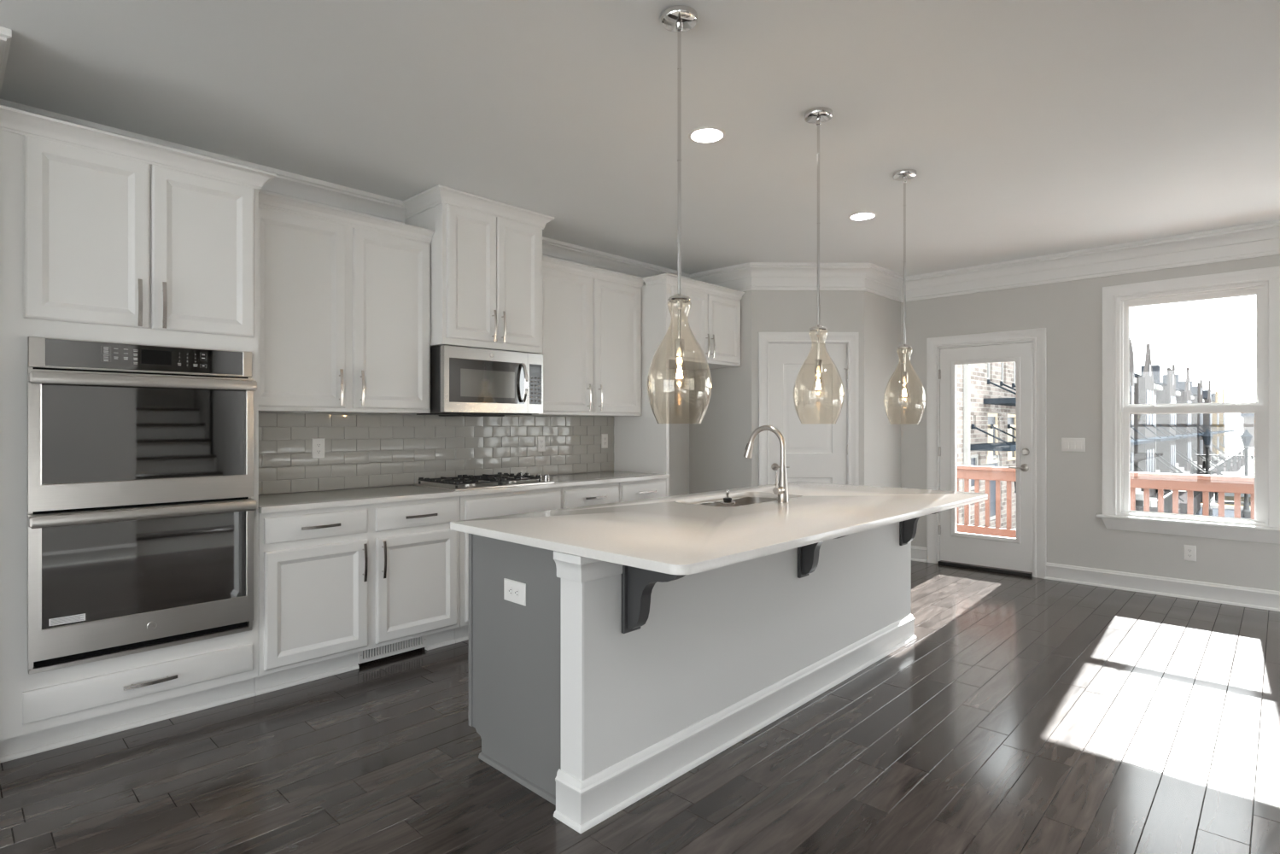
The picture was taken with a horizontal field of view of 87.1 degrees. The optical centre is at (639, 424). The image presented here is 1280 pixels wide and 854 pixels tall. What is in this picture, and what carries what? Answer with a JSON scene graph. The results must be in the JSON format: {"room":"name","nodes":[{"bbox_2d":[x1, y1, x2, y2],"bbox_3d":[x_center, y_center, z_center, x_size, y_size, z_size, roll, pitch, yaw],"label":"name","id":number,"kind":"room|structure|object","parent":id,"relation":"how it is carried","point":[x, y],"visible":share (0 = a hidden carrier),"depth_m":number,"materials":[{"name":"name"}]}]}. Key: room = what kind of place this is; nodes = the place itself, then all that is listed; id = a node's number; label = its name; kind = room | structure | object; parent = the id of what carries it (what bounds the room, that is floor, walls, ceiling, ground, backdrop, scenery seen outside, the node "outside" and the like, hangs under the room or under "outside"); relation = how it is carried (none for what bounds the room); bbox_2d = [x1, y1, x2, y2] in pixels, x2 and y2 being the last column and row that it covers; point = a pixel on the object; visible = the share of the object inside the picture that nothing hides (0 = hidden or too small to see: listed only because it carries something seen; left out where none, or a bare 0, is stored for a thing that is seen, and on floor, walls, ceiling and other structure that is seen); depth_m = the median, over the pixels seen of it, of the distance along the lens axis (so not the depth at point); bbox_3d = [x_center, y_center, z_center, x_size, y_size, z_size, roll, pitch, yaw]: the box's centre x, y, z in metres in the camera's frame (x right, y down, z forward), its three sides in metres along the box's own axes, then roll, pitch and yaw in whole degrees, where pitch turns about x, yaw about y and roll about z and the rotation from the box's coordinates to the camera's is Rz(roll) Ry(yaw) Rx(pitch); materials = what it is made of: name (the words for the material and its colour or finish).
{"room":"kitchen","nodes":[
{"label":"kitchen","id":0,"kind":"room"},
{"bbox_2d":[269,222,689,496],"bbox_3d":[-1.278,-0.059,4.777,0.150,2.743,4.920,0,0,44],"label":"wall","id":1,"kind":"structure","parent":0,"point":[678,399],"depth_m":6.39,"materials":[{"name":"beige paint"}]},
{"bbox_2d":[0,26,406,223],"bbox_3d":[-3.424,-1.317,1.831,0.820,0.228,6.315,0,0,44],"label":"crown molding","id":2,"kind":"structure","parent":1,"relation":"attached to","point":[285,184],"depth_m":3.86,"materials":[{"name":"white paint"}]},
{"bbox_2d":[258,190,434,413],"bbox_3d":[-1.757,-0.633,3.885,0.389,1.120,1.048,0,0,44],"label":"upper cabinet","id":3,"kind":"object","parent":1,"relation":"attached to","point":[344,295],"visible":0.87,"depth_m":3.75,"materials":[{"name":"white paint"}]},
{"bbox_2d":[258,411,613,494],"bbox_3d":[-1.240,0.160,4.702,0.009,0.464,2.944,0,0,44],"label":"tile backsplash","id":4,"kind":"structure","parent":1,"relation":"attached to","point":[362,450],"depth_m":4.43,"materials":[{"name":"grey tile"}]},
{"bbox_2d":[311,438,324,458],"bbox_3d":[-1.906,0.140,3.992,0.008,0.118,0.072,0,0,44],"label":"electrical outlet","id":5,"kind":"object","parent":4,"relation":"attached to","point":[318,445],"visible":1,"depth_m":3.99,"materials":[{"name":"white plastic"}]},
{"bbox_2d":[315,443,321,447],"bbox_3d":[-1.904,0.120,3.990,0.002,0.025,0.034,0,0,44],"label":"receptacle","id":6,"kind":"object","parent":5,"relation":"attached to","point":[318,445],"depth_m":3.99,"materials":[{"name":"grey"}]},
{"bbox_2d":[537,436,545,451],"bbox_3d":[-0.759,0.147,5.192,0.008,0.118,0.072,0,0,44],"label":"electrical outlet","id":7,"kind":"object","parent":4,"relation":"attached to","point":[541,440],"visible":1,"depth_m":5.19,"materials":[{"name":"white plastic"}]},
{"bbox_2d":[601,433,607,448],"bbox_3d":[-0.296,0.136,5.676,0.008,0.118,0.072,0,0,44],"label":"electrical outlet","id":8,"kind":"object","parent":4,"relation":"attached to","point":[604,436],"visible":1,"depth_m":5.67,"materials":[{"name":"white plastic"}]},
{"bbox_2d":[403,184,554,354],"bbox_3d":[-1.081,-0.960,4.494,0.524,0.937,0.878,0,0,44],"label":"upper cabinet","id":9,"kind":"object","parent":1,"relation":"attached to","point":[486,254],"visible":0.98,"depth_m":4.28,"materials":[{"name":"white paint"}]},
{"bbox_2d":[416,344,543,416],"bbox_3d":[-1.075,-0.271,4.486,0.519,0.429,0.756,0,0,44],"label":"microwave oven","id":10,"kind":"object","parent":9,"relation":"attached to","point":[465,382],"visible":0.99,"depth_m":4.28,"materials":[{"name":"silver metal"}]},
{"bbox_2d":[531,255,643,416],"bbox_3d":[-0.475,-0.633,5.226,0.389,1.120,1.126,0,0,44],"label":"upper cabinet","id":11,"kind":"object","parent":1,"relation":"attached to","point":[592,316],"visible":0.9,"depth_m":5.09,"materials":[{"name":"white paint"}]},
{"bbox_2d":[0,0,1279,276],"bbox_3d":[0.508,-1.506,1.147,7.750,0.150,11.060,0,0,44],"label":"ceiling","id":12,"kind":"structure","parent":0,"point":[1027,128],"depth_m":2.99,"materials":[{"name":"paint"}]},
{"bbox_2d":[647,5,712,423],"bbox_3d":[0.138,-0.718,2.358,0.227,1.427,0.227,0,0,44],"label":"pendant light","id":13,"kind":"object","parent":12,"relation":"hanging from","point":[679,19],"visible":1,"depth_m":2.35,"materials":[{"name":"silver metal"}]},
{"bbox_2d":[674,338,683,356],"bbox_3d":[0.138,-0.270,2.358,0.035,0.064,0.035,0,0,44],"label":"socket","id":14,"kind":"object","parent":13,"relation":"attached to","point":[679,343],"depth_m":2.34,"materials":[{"name":"silver metal"}]},
{"bbox_2d":[688,126,725,143],"bbox_3d":[0.331,-1.465,3.322,0.186,0.080,0.186,0,0,44],"label":"recessed light","id":15,"kind":"object","parent":12,"relation":"in","point":[708,134],"visible":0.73,"depth_m":3.38,"materials":[{"name":"white plastic"}]},
{"bbox_2d":[793,106,844,423],"bbox_3d":[0.820,-0.718,3.094,0.227,1.427,0.227,0,0,44],"label":"pendant light","id":16,"kind":"object","parent":12,"relation":"hanging from","point":[818,115],"visible":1,"depth_m":3.09,"materials":[{"name":"silver"}]},
{"bbox_2d":[814,358,822,373],"bbox_3d":[0.820,-0.270,3.094,0.035,0.064,0.035,0,0,44],"label":"socket","id":17,"kind":"object","parent":16,"relation":"attached to","point":[818,363],"depth_m":3.08,"materials":[{"name":"silver metal"}]},
{"bbox_2d":[847,211,876,221],"bbox_3d":[1.524,-1.465,4.613,0.186,0.080,0.186,0,0,44],"label":"recessed light","id":18,"kind":"object","parent":12,"relation":"in","point":[862,215],"visible":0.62,"depth_m":4.67,"materials":[{"name":"white plastic"}]},
{"bbox_2d":[883,169,926,424],"bbox_3d":[1.504,-0.718,3.827,0.227,1.427,0.227,0,0,44],"label":"pendant light","id":19,"kind":"object","parent":12,"relation":"hanging from","point":[903,175],"visible":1,"depth_m":3.82,"materials":[{"name":"silver"}]},
{"bbox_2d":[901,371,907,383],"bbox_3d":[1.504,-0.270,3.827,0.035,0.064,0.035,0,0,44],"label":"socket","id":20,"kind":"object","parent":19,"relation":"attached to","point":[904,374],"depth_m":3.81,"materials":[{"name":"silver metal"}]},
{"bbox_2d":[0,560,1279,853],"bbox_3d":[0.217,1.387,0.887,7.893,0.150,11.837,0,0,44],"label":"floor","id":21,"kind":"structure","parent":0,"point":[1022,715],"depth_m":2.57,"materials":[{"name":"brown wood"}]},
{"bbox_2d":[0,105,276,763],"bbox_3d":[-2.332,0.054,3.087,0.658,2.515,1.016,0,0,44],"label":"tall cabinet","id":22,"kind":"object","parent":21,"relation":"on","point":[105,236],"visible":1,"depth_m":2.80,"materials":[{"name":"white paint"}]},
{"bbox_2d":[27,336,257,674],"bbox_3d":[-2.285,0.312,3.070,0.654,1.313,0.788,0,0,44],"label":"double oven","id":23,"kind":"object","parent":22,"relation":"in","point":[141,507],"visible":1,"depth_m":2.84,"materials":[{"name":"silver metal"}]},
{"bbox_2d":[254,496,459,695],"bbox_3d":[-1.646,0.867,3.806,0.659,0.890,1.088,0,0,44],"label":"base cabinet","id":24,"kind":"object","parent":21,"relation":"on","point":[336,584],"visible":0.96,"depth_m":3.54,"materials":[{"name":"white paint"}]},
{"bbox_2d":[357,635,426,663],"bbox_3d":[-1.383,1.251,3.778,0.015,0.078,0.396,0,0,44],"label":"vent register","id":25,"kind":"object","parent":24,"relation":"attached to","point":[412,644],"visible":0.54,"depth_m":3.77,"materials":[{"name":"white plastic"}]},
{"bbox_2d":[258,470,669,513],"bbox_3d":[-1.013,0.407,4.484,0.637,0.030,2.943,0,0,44],"label":"countertop","id":26,"kind":"structure","parent":24,"relation":"on","point":[336,498],"depth_m":3.94,"materials":[{"name":"stone"}]},
{"bbox_2d":[414,472,554,490],"bbox_3d":[-1.024,0.364,4.472,0.518,0.056,0.760,0,0,44],"label":"gas cooktop","id":27,"kind":"object","parent":26,"relation":"in","point":[484,481],"visible":1,"depth_m":4.37,"materials":[{"name":"silver metal"}]},
{"bbox_2d":[454,487,561,642],"bbox_3d":[-0.998,0.867,4.484,0.659,0.890,0.784,0,0,44],"label":"base cabinet","id":28,"kind":"object","parent":21,"relation":"on","point":[508,503],"visible":0.09,"depth_m":4.12,"materials":[{"name":"white paint"}]},
{"bbox_2d":[561,482,619,508],"bbox_3d":[-0.537,0.867,4.966,0.659,0.890,0.546,0,0,44],"label":"drawer","id":29,"kind":"object","parent":21,"relation":"on","point":[576,496],"visible":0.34,"depth_m":4.74,"materials":[{"name":"white paint"}]},
{"bbox_2d":[619,478,666,502],"bbox_3d":[-0.167,0.867,5.353,0.659,0.890,0.520,0,0,44],"label":"drawer","id":30,"kind":"object","parent":21,"relation":"on","point":[635,490],"visible":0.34,"depth_m":5.12,"materials":[{"name":"white paint"}]},
{"bbox_2d":[613,273,745,496],"bbox_3d":[0.347,0.059,5.890,0.659,2.505,1.064,0,0,44],"label":"tall cabinet","id":31,"kind":"object","parent":21,"relation":"on","point":[640,443],"visible":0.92,"depth_m":5.53,"materials":[{"name":"white paint"}]},
{"bbox_2d":[468,502,917,833],"bbox_3d":[0.486,0.868,3.406,0.747,0.888,2.737,0,0,44],"label":"kitchen island","id":32,"kind":"object","parent":21,"relation":"on","point":[593,718],"visible":0.73,"depth_m":2.57,"materials":[{"name":"grey paint"}]},
{"bbox_2d":[503,578,526,606],"bbox_3d":[-0.467,0.621,2.502,0.132,0.081,0.008,0,0,44],"label":"electrical outlet","id":33,"kind":"object","parent":32,"relation":"attached to","point":[514,591],"visible":1,"depth_m":2.50,"materials":[{"name":"white plastic"}]},
{"bbox_2d":[508,586,512,596],"bbox_3d":[-0.483,0.621,2.514,0.025,0.034,0.002,0,0,44],"label":"receptacle","id":34,"kind":"object","parent":33,"relation":"attached to","point":[510,588],"depth_m":2.51,"materials":[{"name":"grey plastic"}]},
{"bbox_2d":[514,588,519,597],"bbox_3d":[-0.455,0.621,2.487,0.025,0.034,0.002,0,0,44],"label":"receptacle","id":35,"kind":"object","parent":33,"relation":"attached to","point":[517,590],"depth_m":2.48,"materials":[{"name":"grey plastic"}]},
{"bbox_2d":[621,564,685,633],"bbox_3d":[0.086,0.572,2.239,0.340,0.297,0.086,0,0,44],"label":"corbel","id":36,"kind":"object","parent":32,"relation":"attached to","point":[638,584],"visible":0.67,"depth_m":2.31,"materials":[{"name":"grey paint"}]},
{"bbox_2d":[450,480,987,574],"bbox_3d":[0.615,0.407,3.283,1.232,0.030,2.733,0,0,44],"label":"island countertop","id":37,"kind":"structure","parent":32,"relation":"on","point":[675,534],"depth_m":2.71,"materials":[{"name":"stone"}]},
{"bbox_2d":[697,496,777,506],"bbox_3d":[0.540,0.518,3.589,0.410,0.192,0.775,0,0,44],"label":"sink","id":38,"kind":"object","parent":37,"relation":"in","point":[744,500],"visible":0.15,"depth_m":3.90,"materials":[{"name":"silver metal"}]},
{"bbox_2d":[718,489,736,505],"bbox_3d":[0.464,0.383,3.568,0.092,0.080,0.092,0,0,44],"label":"strainer","id":39,"kind":"object","parent":38,"relation":"on","point":[727,500],"visible":1,"depth_m":3.55,"materials":[{"name":"silver metal"}]},
{"bbox_2d":[718,500,736,505],"bbox_3d":[0.464,0.410,3.568,0.092,0.025,0.092,0,0,44],"label":"basket","id":40,"kind":"object","parent":39,"relation":"on","point":[723,502],"depth_m":3.54,"materials":[{"name":"silver metal"}]},
{"bbox_2d":[743,425,788,502],"bbox_3d":[0.635,0.197,3.473,0.264,0.390,0.094,0,0,44],"label":"kitchen faucet","id":41,"kind":"object","parent":37,"relation":"on","point":[782,490],"visible":1,"depth_m":3.40,"materials":[{"name":"silver metal"}]},
{"bbox_2d":[797,534,848,578],"bbox_3d":[0.892,0.572,3.083,0.340,0.297,0.086,0,0,44],"label":"corbel","id":42,"kind":"object","parent":32,"relation":"attached to","point":[808,556],"visible":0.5,"depth_m":3.15,"materials":[{"name":"grey paint"}]},
{"bbox_2d":[899,510,942,545],"bbox_3d":[1.698,0.572,3.925,0.340,0.297,0.086,0,0,44],"label":"corbel","id":43,"kind":"object","parent":32,"relation":"attached to","point":[908,528],"visible":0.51,"depth_m":4.00,"materials":[{"name":"grey paint"}]},
{"bbox_2d":[689,290,751,493],"bbox_3d":[0.764,-0.059,6.284,0.720,2.743,0.080,0,0,44],"label":"wall","id":44,"kind":"structure","parent":0,"point":[717,445],"depth_m":6.22,"materials":[{"name":"beige paint"}]},
{"bbox_2d":[751,290,864,486],"bbox_3d":[1.501,-0.059,6.067,1.011,2.743,0.100,0,0,-1],"label":"wall","id":45,"kind":"structure","parent":0,"point":[772,311],"depth_m":6.02,"materials":[{"name":"beige paint"}]},
{"bbox_2d":[758,332,859,485],"bbox_3d":[1.504,0.242,6.044,0.896,2.140,0.143,0,0,-1],"label":"door","id":46,"kind":"structure","parent":45,"relation":"in","point":[819,449],"depth_m":6.03,"materials":[{"name":"white paint"}]},
{"bbox_2d":[864,290,900,487],"bbox_3d":[2.249,-0.059,6.354,0.100,2.743,0.805,0,0,44],"label":"wall","id":47,"kind":"structure","parent":0,"point":[882,315],"depth_m":6.29,"materials":[{"name":"beige paint"}]},
{"bbox_2d":[911,545,926,562],"bbox_3d":[2.344,1.242,6.226,0.872,0.139,0.253,0,0,-44],"label":"baseboard","id":48,"kind":"structure","parent":47,"relation":"attached to","point":[918,553],"depth_m":6.47,"materials":[{"name":"white paint"}]},
{"bbox_2d":[900,254,1279,590],"bbox_3d":[4.274,-0.059,5.086,7.750,2.743,0.160,0,0,44],"label":"wall","id":49,"kind":"structure","parent":0,"point":[1070,312],"depth_m":5.62,"materials":[{"name":"beige paint"}]},
{"bbox_2d":[542,219,1279,302],"bbox_3d":[2.937,-1.317,5.195,7.506,0.228,2.549,0,0,15],"label":"crown molding","id":50,"kind":"structure","parent":49,"relation":"attached to","point":[1260,239],"depth_m":5.80,"materials":[{"name":"white paint"}]},
{"bbox_2d":[926,327,1046,578],"bbox_3d":[3.147,0.242,6.130,0.998,2.140,0.194,0,0,44],"label":"door","id":51,"kind":"structure","parent":49,"relation":"in","point":[1025,555],"depth_m":6.02,"materials":[{"name":"white paint"}]},
{"bbox_2d":[1061,438,1085,451],"bbox_3d":[3.607,0.167,5.606,0.167,0.115,0.011,0,0,44],"label":"light switch","id":52,"kind":"object","parent":49,"relation":"attached to","point":[1067,444],"visible":1,"depth_m":5.60,"materials":[{"name":"white plastic"}]},
{"bbox_2d":[1044,561,1279,611],"bbox_3d":[4.852,1.242,4.405,3.874,0.139,0.026,0,0,44],"label":"baseboard","id":53,"kind":"structure","parent":49,"relation":"attached to","point":[1203,591],"depth_m":5.17,"materials":[{"name":"white paint"}]},
{"bbox_2d":[1096,266,1279,543],"bbox_3d":[4.897,-0.139,4.442,3.129,1.956,0.218,0,0,44],"label":"window","id":54,"kind":"structure","parent":49,"relation":"in","point":[1117,409],"depth_m":5.07,"materials":[{"name":"white paint"}]},
{"bbox_2d":[1183,544,1196,561],"bbox_3d":[4.154,0.969,5.085,0.072,0.118,0.008,0,0,44],"label":"electrical outlet","id":55,"kind":"object","parent":49,"relation":"attached to","point":[1189,552],"visible":1,"depth_m":5.08,"materials":[{"name":"white plastic"}]},
{"label":"outside","id":56,"kind":"structure","parent":0,"visible":0},
{"bbox_3d":[4.481,1.442,5.701,5.800,0.060,1.005,0,0,44],"label":"deck","id":57,"kind":"object","parent":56,"visible":0},
{"bbox_2d":[956,464,1254,537],"bbox_3d":[4.763,0.924,5.995,5.800,0.976,0.170,0,0,44],"label":"deck railing","id":58,"kind":"object","parent":57,"relation":"on","point":[1238,485],"visible":0.15,"depth_m":6.12,"materials":[{"name":"brown wood"}]},
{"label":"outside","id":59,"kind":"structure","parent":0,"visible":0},
{"bbox_2d":[1209,434,1254,505],"bbox_3d":[131.292,4.612,137.341,440.000,0.200,460.000,0,0,44],"label":"ground","id":60,"kind":"structure","parent":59,"point":[1234,442],"depth_m":122.64,"materials":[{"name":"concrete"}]},
{"bbox_2d":[956,361,1016,529],"bbox_3d":[5.181,-1.588,19.602,12.400,12.200,16.900,0,0,44],"label":"townhouse","id":61,"kind":"structure","parent":60,"relation":"on","point":[985,392],"depth_m":17.01,"materials":[{"name":"brick"}]},
{"bbox_2d":[1129,338,1180,514],"bbox_3d":[15.476,0.312,29.337,11.830,8.400,10.600,0,0,44],"label":"townhouse","id":62,"kind":"structure","parent":60,"relation":"on","point":[1168,498],"depth_m":29.16,"materials":[{"name":"grey brick"}]},
{"bbox_2d":[1133,343,1200,514],"bbox_3d":[22.490,0.237,36.673,11.830,8.550,9.500,0,0,44],"label":"townhouse","id":63,"kind":"structure","parent":60,"relation":"on","point":[1144,454],"depth_m":32.61,"materials":[{"name":"grey brick"}]},
{"bbox_2d":[1140,364,1214,502],"bbox_3d":[29.123,0.412,43.613,11.830,8.200,9.500,0,0,44],"label":"townhouse","id":64,"kind":"structure","parent":60,"relation":"on","point":[1166,394],"depth_m":39.50,"materials":[{"name":"grey brick"}]},
{"bbox_2d":[1162,367,1223,474],"bbox_3d":[35.757,0.237,50.552,11.830,8.550,9.500,0,0,44],"label":"townhouse","id":65,"kind":"structure","parent":60,"relation":"on","point":[1183,460],"depth_m":46.44,"materials":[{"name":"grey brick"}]},
{"bbox_2d":[1178,379,1231,473],"bbox_3d":[42.391,0.412,57.492,11.830,8.200,9.500,0,0,44],"label":"townhouse","id":66,"kind":"structure","parent":60,"relation":"on","point":[1196,418],"depth_m":53.30,"materials":[{"name":"grey brick"}]},
{"bbox_2d":[1192,379,1236,472],"bbox_3d":[49.025,0.237,64.431,11.830,8.550,9.500,0,0,44],"label":"townhouse","id":67,"kind":"structure","parent":60,"relation":"on","point":[1206,417],"depth_m":60.27,"materials":[{"name":"grey brick"}]},
{"bbox_2d":[1203,388,1241,471],"bbox_3d":[55.658,0.412,71.370,11.830,8.200,9.500,0,0,44],"label":"townhouse","id":68,"kind":"structure","parent":60,"relation":"on","point":[1215,417],"depth_m":67.14,"materials":[{"name":"grey"}]},
{"bbox_2d":[1210,388,1244,467],"bbox_3d":[62.292,0.237,78.310,11.830,8.550,9.500,0,0,44],"label":"townhouse","id":69,"kind":"structure","parent":60,"relation":"on","point":[1222,416],"depth_m":74.11,"materials":[{"name":"grey"}]},
{"bbox_2d":[1240,413,1254,446],"bbox_3d":[139.211,1.012,131.154,32.800,7.000,10.800,0,0,44],"label":"apartment block","id":70,"kind":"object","parent":60,"relation":"on","point":[1248,418],"visible":0.29,"depth_m":137.82,"materials":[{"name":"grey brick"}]},
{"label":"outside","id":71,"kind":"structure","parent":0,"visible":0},
{"bbox_2d":[1194,502,1250,519],"bbox_3d":[94.033,4.497,58.135,64.400,0.030,166.000,0,0,44],"label":"road","id":72,"kind":"structure","parent":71,"point":[1228,512],"depth_m":34.30,"materials":[{"name":"grey asphalt"}]},
{"bbox_2d":[1195,428,1219,514],"bbox_3d":[28.415,2.362,33.706,0.831,4.300,0.453,0,0,18],"label":"street lamp","id":73,"kind":"object","parent":72,"relation":"on","point":[1207,436],"visible":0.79,"depth_m":33.64,"materials":[{"name":"black metal"}]},
{"bbox_2d":[1200,503,1250,510],"bbox_3d":[44.799,4.412,6.632,64.400,0.200,24.300,0,0,44],"label":"kerb","id":74,"kind":"object","parent":72,"relation":"on","point":[1211,505],"depth_m":35.86,"materials":[{"name":"concrete"}]},
{"bbox_2d":[1214,472,1254,503],"bbox_3d":[33.868,3.627,38.178,1.800,1.730,4.500,0,0,38],"label":"car","id":75,"kind":"object","parent":72,"relation":"on","point":[1228,496],"visible":0.28,"depth_m":36.90,"materials":[{"name":"grey paint"}]},
{"bbox_2d":[1233,429,1254,517],"bbox_3d":[29.463,2.362,32.704,0.831,4.300,0.453,0,0,18],"label":"street lamp","id":76,"kind":"object","parent":72,"relation":"on","point":[1246,437],"visible":0.95,"depth_m":32.64,"materials":[{"name":"grey metal"}]},
{"bbox_2d":[1250,449,1254,459],"bbox_3d":[80.166,3.767,86.609,1.800,1.450,4.500,0,0,32],"label":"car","id":77,"kind":"object","parent":72,"relation":"on","point":[1252,452],"visible":0.1,"depth_m":87.93,"materials":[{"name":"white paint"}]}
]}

